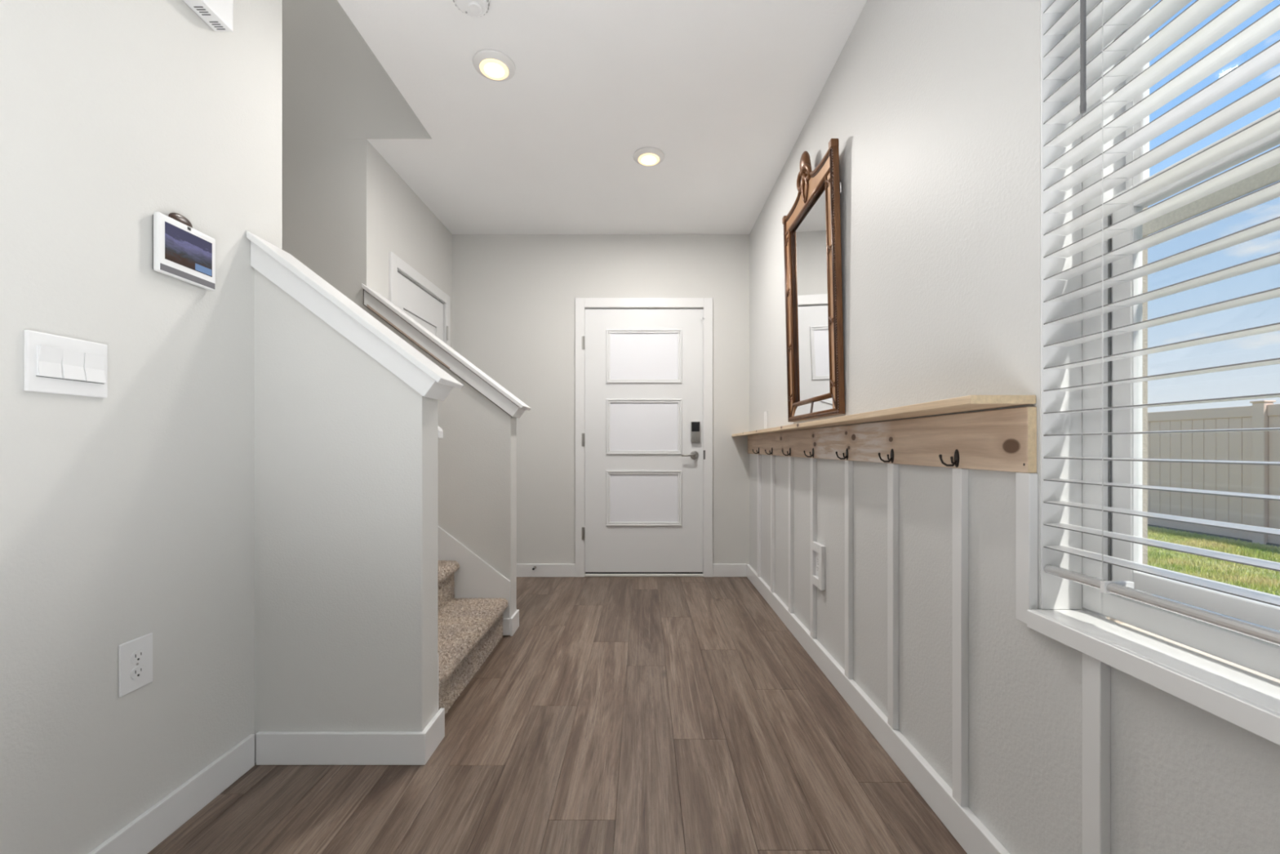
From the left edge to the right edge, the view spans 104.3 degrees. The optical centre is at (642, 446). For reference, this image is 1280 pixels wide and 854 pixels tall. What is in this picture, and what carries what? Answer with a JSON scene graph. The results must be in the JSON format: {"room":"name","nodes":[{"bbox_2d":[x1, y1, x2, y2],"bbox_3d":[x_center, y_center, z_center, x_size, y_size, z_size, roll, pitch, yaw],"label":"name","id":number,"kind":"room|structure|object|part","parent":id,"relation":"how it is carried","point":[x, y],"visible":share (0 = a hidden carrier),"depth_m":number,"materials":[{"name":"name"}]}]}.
{"room":"entrance hallway","nodes":[
{"label":"entrance hallway","id":0,"kind":"room"},
{"bbox_2d":[0,0,282,853],"bbox_3d":[-1.296,-0.314,0.453,0.120,2.639,2.505,0,0,0],"label":"wall","id":1,"kind":"structure","parent":0,"point":[126,515],"depth_m":1.19,"materials":[{"name":"paint"}]},
{"bbox_2d":[23,329,107,398],"bbox_3d":[-1.228,-0.172,1.067,0.016,0.123,0.151,0,0,0],"label":"light switch","id":2,"kind":"object","parent":1,"relation":"attached to","point":[52,363],"visible":1,"depth_m":1.05,"materials":[{"name":"white plastic"}]},
{"bbox_2d":[118,632,152,697],"bbox_3d":[-1.232,0.530,1.211,0.008,0.124,0.080,0,0,0],"label":"power outlet","id":3,"kind":"object","parent":1,"relation":"attached to","point":[135,655],"visible":1,"depth_m":1.21,"materials":[{"name":"white plastic"}]},
{"bbox_2d":[129,664,145,679],"bbox_3d":[-1.229,0.549,1.211,0.002,0.027,0.034,0,0,0],"label":"receptacle","id":4,"kind":"object","parent":3,"relation":"attached to","point":[136,671],"depth_m":1.21,"materials":[{"name":"white plastic"}]},
{"bbox_2d":[129,648,145,662],"bbox_3d":[-1.229,0.510,1.211,0.002,0.027,0.034,0,0,0],"label":"receptacle","id":5,"kind":"object","parent":3,"relation":"attached to","point":[136,655],"depth_m":1.21,"materials":[{"name":"white plastic"}]},
{"bbox_2d":[88,733,254,853],"bbox_3d":[-1.229,0.956,0.385,0.014,0.100,2.369,0,0,0],"label":"baseboard","id":6,"kind":"structure","parent":1,"relation":"attached to","point":[144,833],"depth_m":1.32,"materials":[{"name":"paint"}]},
{"bbox_2d":[152,211,215,291],"bbox_3d":[-1.224,-0.515,1.332,0.022,0.150,0.170,0,0,0],"label":"control panel","id":7,"kind":"object","parent":1,"relation":"attached to","point":[180,251],"visible":1,"depth_m":1.31,"materials":[{"name":"white plastic"}]},
{"bbox_2d":[168,212,192,227],"bbox_3d":[-1.224,-0.594,1.318,0.015,0.038,0.068,0,0,0],"label":"clip","id":8,"kind":"object","parent":7,"relation":"on","point":[176,216],"visible":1,"depth_m":1.31,"materials":[{"name":"silver metal"}]},
{"bbox_2d":[182,0,233,31],"bbox_3d":[-1.208,-1.266,1.330,0.054,0.146,0.216,0,0,0],"label":"door chime","id":9,"kind":"object","parent":1,"relation":"attached to","point":[218,15],"visible":1,"depth_m":1.39,"materials":[{"name":"white plastic"}]},
{"bbox_2d":[282,0,516,635],"bbox_3d":[-2.651,-1.544,2.704,3.898,5.100,0.119,0,0,0],"label":"wall","id":10,"kind":"structure","parent":0,"point":[330,179],"depth_m":2.65,"materials":[{"name":"paint"}]},
{"bbox_2d":[361,283,531,417],"bbox_3d":[-1.053,-0.504,2.705,0.851,0.704,0.183,0,0,0],"label":"trim","id":11,"kind":"structure","parent":10,"relation":"attached to","point":[375,302],"depth_m":2.63,"materials":[{"name":"paint"}]},
{"bbox_2d":[437,524,510,617],"bbox_3d":[-2.452,-0.484,2.641,3.496,2.956,0.012,0,0,0],"label":"trim","id":12,"kind":"structure","parent":10,"relation":"attached to","point":[475,578],"depth_m":2.63,"materials":[{"name":"paint"}]},
{"bbox_2d":[502,608,519,635],"bbox_3d":[-1.073,0.956,2.700,0.767,0.100,0.155,0,0,0],"label":"baseboard","id":13,"kind":"structure","parent":10,"relation":"attached to","point":[510,625],"depth_m":2.63,"materials":[{"name":"paint"}]},
{"bbox_2d":[377,152,452,347],"bbox_3d":[-1.530,-0.314,3.302,0.120,2.639,1.076,0,0,0],"label":"wall","id":14,"kind":"structure","parent":0,"point":[407,228],"depth_m":3.13,"materials":[{"name":"paint"}]},
{"bbox_2d":[389,251,449,346],"bbox_3d":[-1.502,-0.061,3.319,0.196,2.134,0.878,0,0,0],"label":"door","id":15,"kind":"structure","parent":14,"relation":"in","point":[411,292],"depth_m":3.28,"materials":[{"name":"paint"}]},
{"bbox_3d":[-1.492,-0.414,3.319,0.012,0.876,0.496,0,0,0],"label":"panel","id":16,"kind":"part","parent":15,"relation":"part of","materials":[{"name":"paint"}]},
{"bbox_2d":[437,653,438,711],"bbox_3d":[-2.452,-0.484,1.711,3.496,2.956,0.012,0,0,0],"label":"trim","id":17,"kind":"structure","parent":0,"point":[437,653],"depth_m":1.71,"materials":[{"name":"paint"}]},
{"bbox_2d":[147,576,967,853],"bbox_3d":[0.000,1.066,-0.500,6.400,0.120,9.000,0,0,0],"label":"floor","id":18,"kind":"structure","parent":0,"point":[620,714],"depth_m":1.57,"materials":[{"name":"wood"}]},
{"bbox_2d":[253,268,437,762],"bbox_3d":[-0.969,0.216,1.644,0.534,1.581,0.122,0,0,0],"label":"half wall","id":19,"kind":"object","parent":18,"relation":"on","point":[345,451],"visible":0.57,"depth_m":1.58,"materials":[{"name":"paint"}]},
{"bbox_2d":[255,707,444,764],"bbox_3d":[-0.954,0.956,1.647,0.536,0.100,0.156,0,0,0],"label":"baseboard","id":20,"kind":"structure","parent":19,"relation":"attached to","point":[272,748],"depth_m":1.57,"materials":[{"name":"paint"}]},
{"bbox_2d":[245,230,463,400],"bbox_3d":[-0.931,-0.414,1.644,0.608,0.516,0.194,0,0,0],"label":"trim","id":21,"kind":"structure","parent":19,"relation":"attached to","point":[275,264],"depth_m":1.57,"materials":[{"name":"paint"}]},
{"bbox_2d":[437,560,508,714],"bbox_3d":[-2.414,-0.288,2.175,3.420,2.589,0.927,0,0,0],"label":"staircase","id":22,"kind":"structure","parent":18,"relation":"on","point":[468,629],"depth_m":2.25,"materials":[{"name":"carpet"}]},
{"bbox_2d":[452,234,749,564],"bbox_3d":[-0.315,-0.314,3.910,2.550,2.639,0.140,0,0,0],"label":"wall","id":23,"kind":"structure","parent":0,"point":[514,295],"depth_m":3.84,"materials":[{"name":"paint"}]},
{"bbox_2d":[516,563,575,577],"bbox_3d":[-0.988,0.956,3.833,0.936,0.100,0.014,0,0,0],"label":"baseboard","id":24,"kind":"structure","parent":23,"relation":"attached to","point":[523,570],"depth_m":3.83,"materials":[{"name":"paint"}]},
{"bbox_2d":[575,297,712,577],"bbox_3d":[0.009,-0.067,3.873,1.058,2.146,0.175,0,0,0],"label":"door","id":25,"kind":"structure","parent":23,"relation":"in","point":[644,366],"depth_m":3.84,"materials":[{"name":"paint"}]},
{"bbox_3d":[0.009,-0.695,3.840,0.583,0.415,0.016,0,0,0],"label":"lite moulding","id":26,"kind":"part","parent":25,"relation":"part of","materials":[{"name":"paint"}]},
{"bbox_3d":[0.009,-0.151,3.840,0.583,0.428,0.016,0,0,0],"label":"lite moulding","id":27,"kind":"part","parent":25,"relation":"part of","materials":[{"name":"paint"}]},
{"bbox_3d":[0.009,0.401,3.840,0.583,0.428,0.016,0,0,0],"label":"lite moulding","id":28,"kind":"part","parent":25,"relation":"part of","materials":[{"name":"paint"}]},
{"bbox_3d":[0.363,0.068,3.814,0.136,0.066,0.058,0,0,0],"label":"handle","id":29,"kind":"part","parent":25,"relation":"part of","materials":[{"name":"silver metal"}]},
{"bbox_2d":[712,563,746,577],"bbox_3d":[0.669,0.956,3.833,0.262,0.100,0.014,0,0,0],"label":"baseboard","id":30,"kind":"structure","parent":23,"relation":"attached to","point":[719,570],"depth_m":3.83,"materials":[{"name":"paint"}]},
{"bbox_2d":[337,0,866,234],"bbox_3d":[0.000,-1.783,-0.580,6.400,0.300,8.840,0,0,0],"label":"ceiling","id":31,"kind":"structure","parent":0,"point":[726,90],"depth_m":2.37,"materials":[{"name":"paint"}]},
{"bbox_2d":[453,0,489,17],"bbox_3d":[-0.622,-1.611,1.800,0.132,0.043,0.132,0,0,0],"label":"smoke detector","id":32,"kind":"object","parent":31,"relation":"attached to","point":[475,8],"visible":1,"depth_m":1.81,"materials":[{"name":"white plastic"}]},
{"bbox_2d":[472,48,515,81],"bbox_3d":[-0.637,-1.620,2.135,0.178,0.024,0.178,0,0,0],"label":"recessed light","id":33,"kind":"object","parent":31,"relation":"in","point":[491,64],"visible":1,"depth_m":2.11,"materials":[{"name":"white plastic"}]},
{"bbox_2d":[633,146,664,166],"bbox_3d":[0.034,-1.620,2.805,0.178,0.024,0.178,0,0,0],"label":"recessed light","id":34,"kind":"object","parent":31,"relation":"in","point":[646,156],"visible":1,"depth_m":2.77,"materials":[{"name":"white plastic"}]},
{"bbox_2d":[749,0,1279,853],"bbox_3d":[0.881,-0.314,1.520,0.157,2.639,4.640,0,0,0],"label":"wall","id":35,"kind":"structure","parent":0,"point":[932,108],"depth_m":1.28,"materials":[{"name":"paint"}]},
{"bbox_2d":[764,410,767,428],"bbox_3d":[0.817,-0.174,3.316,0.009,0.116,0.073,0,0,0],"label":"switch plate","id":36,"kind":"object","parent":35,"relation":"attached to","point":[765,412],"visible":0.97,"depth_m":3.29,"materials":[{"name":"white plastic"}]},
{"bbox_2d":[782,138,844,422],"bbox_3d":[0.783,-0.765,2.362,0.071,1.266,0.714,0,0,0],"label":"wall mirror","id":37,"kind":"object","parent":35,"relation":"attached to","point":[812,251],"visible":1,"depth_m":2.30,"materials":[{"name":"brown wood"}]},
{"bbox_3d":[0.782,-0.687,2.696,0.038,1.070,0.013,0,0,0],"label":"moulding","id":38,"kind":"part","parent":37,"relation":"part of","materials":[{"name":"wood"}]},
{"bbox_3d":[0.787,-0.682,2.629,0.037,0.924,0.015,0,0,0],"label":"moulding","id":39,"kind":"part","parent":37,"relation":"part of","materials":[{"name":"wood"}]},
{"bbox_3d":[0.805,-0.183,2.528,0.012,0.058,0.308,0,0,0],"label":"pane","id":40,"kind":"part","parent":37,"relation":"part of","materials":[{"name":"silver metal"}]},
{"bbox_3d":[0.775,-1.257,2.365,0.021,0.087,0.664,0,0,0],"label":"moulding","id":41,"kind":"part","parent":37,"relation":"part of","materials":[{"name":"wood"}]},
{"bbox_3d":[0.777,-1.144,2.365,0.018,0.018,0.661,0,0,0],"label":"moulding","id":42,"kind":"part","parent":37,"relation":"part of","materials":[{"name":"wood"}]},
{"bbox_3d":[0.782,-1.220,2.365,0.018,0.153,0.697,0,0,0],"label":"panel","id":43,"kind":"part","parent":37,"relation":"part of","materials":[{"name":"brown wood"}]},
{"bbox_3d":[0.799,-0.220,2.365,0.017,0.017,0.537,0,0,0],"label":"moulding","id":44,"kind":"part","parent":37,"relation":"part of","materials":[{"name":"wood"}]},
{"bbox_2d":[792,183,831,405],"bbox_3d":[0.802,-0.676,2.365,0.025,0.928,0.535,0,0,0],"label":"mirror glass","id":45,"kind":"object","parent":37,"relation":"on","point":[811,271],"depth_m":2.34,"materials":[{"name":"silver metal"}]},
{"bbox_3d":[0.797,-0.152,2.365,0.012,0.012,0.665,0,0,0],"label":"moulding","id":46,"kind":"part","parent":37,"relation":"part of","materials":[{"name":"wood"}]},
{"bbox_3d":[0.805,-0.183,2.203,0.012,0.058,0.308,0,0,0],"label":"pane","id":47,"kind":"part","parent":37,"relation":"part of","materials":[{"name":"silver metal"}]},
{"bbox_3d":[0.787,-0.682,2.102,0.037,0.924,0.015,0,0,0],"label":"moulding","id":48,"kind":"part","parent":37,"relation":"part of","materials":[{"name":"wood"}]},
{"bbox_3d":[0.782,-0.687,2.035,0.038,1.070,0.013,0,0,0],"label":"moulding","id":49,"kind":"part","parent":37,"relation":"part of","materials":[{"name":"wood"}]},
{"bbox_2d":[812,541,825,590],"bbox_3d":[0.812,0.549,2.294,0.020,0.199,0.114,0,0,0],"label":"surround","id":50,"kind":"object","parent":35,"relation":"attached to","point":[819,581],"visible":1,"depth_m":2.24,"materials":[{"name":"paint"}]},
{"bbox_2d":[815,551,818,576],"bbox_3d":[0.818,0.549,2.316,0.008,0.114,0.070,0,0,0],"label":"power outlet","id":51,"kind":"object","parent":50,"relation":"attached to","point":[816,553],"visible":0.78,"depth_m":2.32,"materials":[{"name":"white plastic"}]},
{"bbox_2d":[746,564,1009,853],"bbox_3d":[0.811,0.958,1.520,0.022,0.096,4.640,0,0,0],"label":"baseboard","id":52,"kind":"structure","parent":35,"relation":"attached to","point":[974,837],"depth_m":1.56,"materials":[{"name":"paint"}]},
{"bbox_2d":[731,395,1036,472],"bbox_3d":[0.753,-0.025,2.438,0.136,0.163,2.801,0,0,0],"label":"shelf rack","id":53,"kind":"object","parent":35,"relation":"attached to","point":[1002,439],"visible":1,"depth_m":1.37,"materials":[{"name":"brown wood"}]},
{"bbox_2d":[1026,609,1279,745],"bbox_3d":[0.796,0.354,0.122,0.012,0.036,1.804,0,0,0],"label":"trim","id":54,"kind":"structure","parent":35,"relation":"attached to","point":[1263,722],"depth_m":0.75,"materials":[{"name":"paint"}]},
{"bbox_2d":[1031,608,1279,713],"bbox_3d":[0.855,0.346,0.565,0.104,0.018,0.928,0,0,0],"label":"window sill","id":55,"kind":"structure","parent":35,"relation":"attached to","point":[1261,691],"depth_m":0.79,"materials":[{"name":"paint"}]},
{"bbox_2d":[1040,0,1279,679],"bbox_3d":[0.910,-0.428,0.565,0.175,1.529,0.929,0,0,0],"label":"window","id":56,"kind":"structure","parent":35,"relation":"in","point":[1262,656],"depth_m":0.98,"materials":[{"name":"plastic"}]},
{"bbox_2d":[1043,0,1279,645],"bbox_3d":[0.843,-0.465,0.565,0.083,1.455,0.926,0,0,0],"label":"window blind","id":57,"kind":"object","parent":56,"relation":"attached to","point":[1082,20],"visible":1,"depth_m":0.82,"materials":[{"name":"plastic"}]},
{"bbox_3d":[0.851,-0.447,0.891,0.055,1.378,0.001,0,0,0],"label":"ladder cord","id":58,"kind":"part","parent":57,"relation":"part of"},
{"bbox_3d":[0.849,0.253,0.566,0.046,0.019,0.919,0,0,0],"label":"rail","id":59,"kind":"part","parent":57,"relation":"part of","materials":[{"name":"white plastic"}]},
{"bbox_3d":[0.933,-0.103,0.564,0.023,0.776,0.831,0,0,0],"label":"sash","id":60,"kind":"part","parent":56,"relation":"part of","materials":[{"name":"plastic"}]},
{"bbox_3d":[0.956,-0.800,0.564,0.016,0.688,0.831,0,0,0],"label":"sash","id":61,"kind":"part","parent":56,"relation":"part of","materials":[{"name":"plastic"}]},
{"bbox_3d":[0.994,-0.074,0.565,0.008,0.743,0.922,0,0,0],"label":"screen frame","id":62,"kind":"part","parent":56,"relation":"part of","materials":[{"name":"white plastic"}]},
{"bbox_2d":[1106,207,1279,683],"bbox_3d":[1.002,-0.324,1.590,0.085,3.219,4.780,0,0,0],"label":"window frame","id":63,"kind":"structure","parent":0,"point":[1144,251],"depth_m":1.03,"materials":[{"name":"paint"}]},
{"bbox_3d":[-2.860,-1.544,1.644,3.480,5.100,0.122,0,0,0],"label":"staircase","id":64,"kind":"structure","parent":0,"visible":0},
{"bbox_2d":[437,425,443,438],"bbox_3d":[-2.154,-1.149,1.738,2.892,2.244,0.064,0,0,0],"label":"handrail","id":65,"kind":"object","parent":64,"relation":"attached to","point":[440,433],"visible":0.13,"depth_m":1.74,"materials":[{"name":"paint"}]},
{"label":"outside","id":66,"kind":"structure","parent":0,"visible":0},
{"bbox_2d":[1147,524,1279,595],"bbox_3d":[6.522,1.436,11.000,10.955,0.300,38.000,0,0,0],"label":"ground","id":67,"kind":"structure","parent":66,"point":[1162,538],"depth_m":5.52,"materials":[{"name":"plant"}]},
{"bbox_2d":[1147,400,1279,546],"bbox_3d":[8.160,0.344,7.765,0.160,1.885,12.310,0,0,0],"label":"privacy fence","id":68,"kind":"object","parent":67,"relation":"on","point":[1245,446],"visible":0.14,"depth_m":7.05,"materials":[{"name":"plastic"}]},
{"bbox_3d":[8.160,-0.468,7.765,0.050,0.147,2.298,0,0,0],"label":"rail","id":69,"kind":"part","parent":68,"relation":"part of","materials":[{"name":"plastic"}]},
{"bbox_3d":[8.160,1.181,7.765,0.050,0.150,2.298,0,0,0],"label":"rail","id":70,"kind":"part","parent":68,"relation":"part of","materials":[{"name":"plastic"}]},
{"bbox_3d":[8.160,0.356,6.550,0.130,1.860,0.130,0,0,0],"label":"post","id":71,"kind":"part","parent":68,"relation":"part of","materials":[{"name":"plastic"}]},
{"bbox_3d":[8.160,-0.468,5.335,0.050,0.147,2.298,0,0,0],"label":"rail","id":72,"kind":"part","parent":68,"relation":"part of","materials":[{"name":"plastic"}]},
{"bbox_3d":[8.160,1.181,5.335,0.050,0.150,2.298,0,0,0],"label":"rail","id":73,"kind":"part","parent":68,"relation":"part of","materials":[{"name":"plastic"}]}
]}

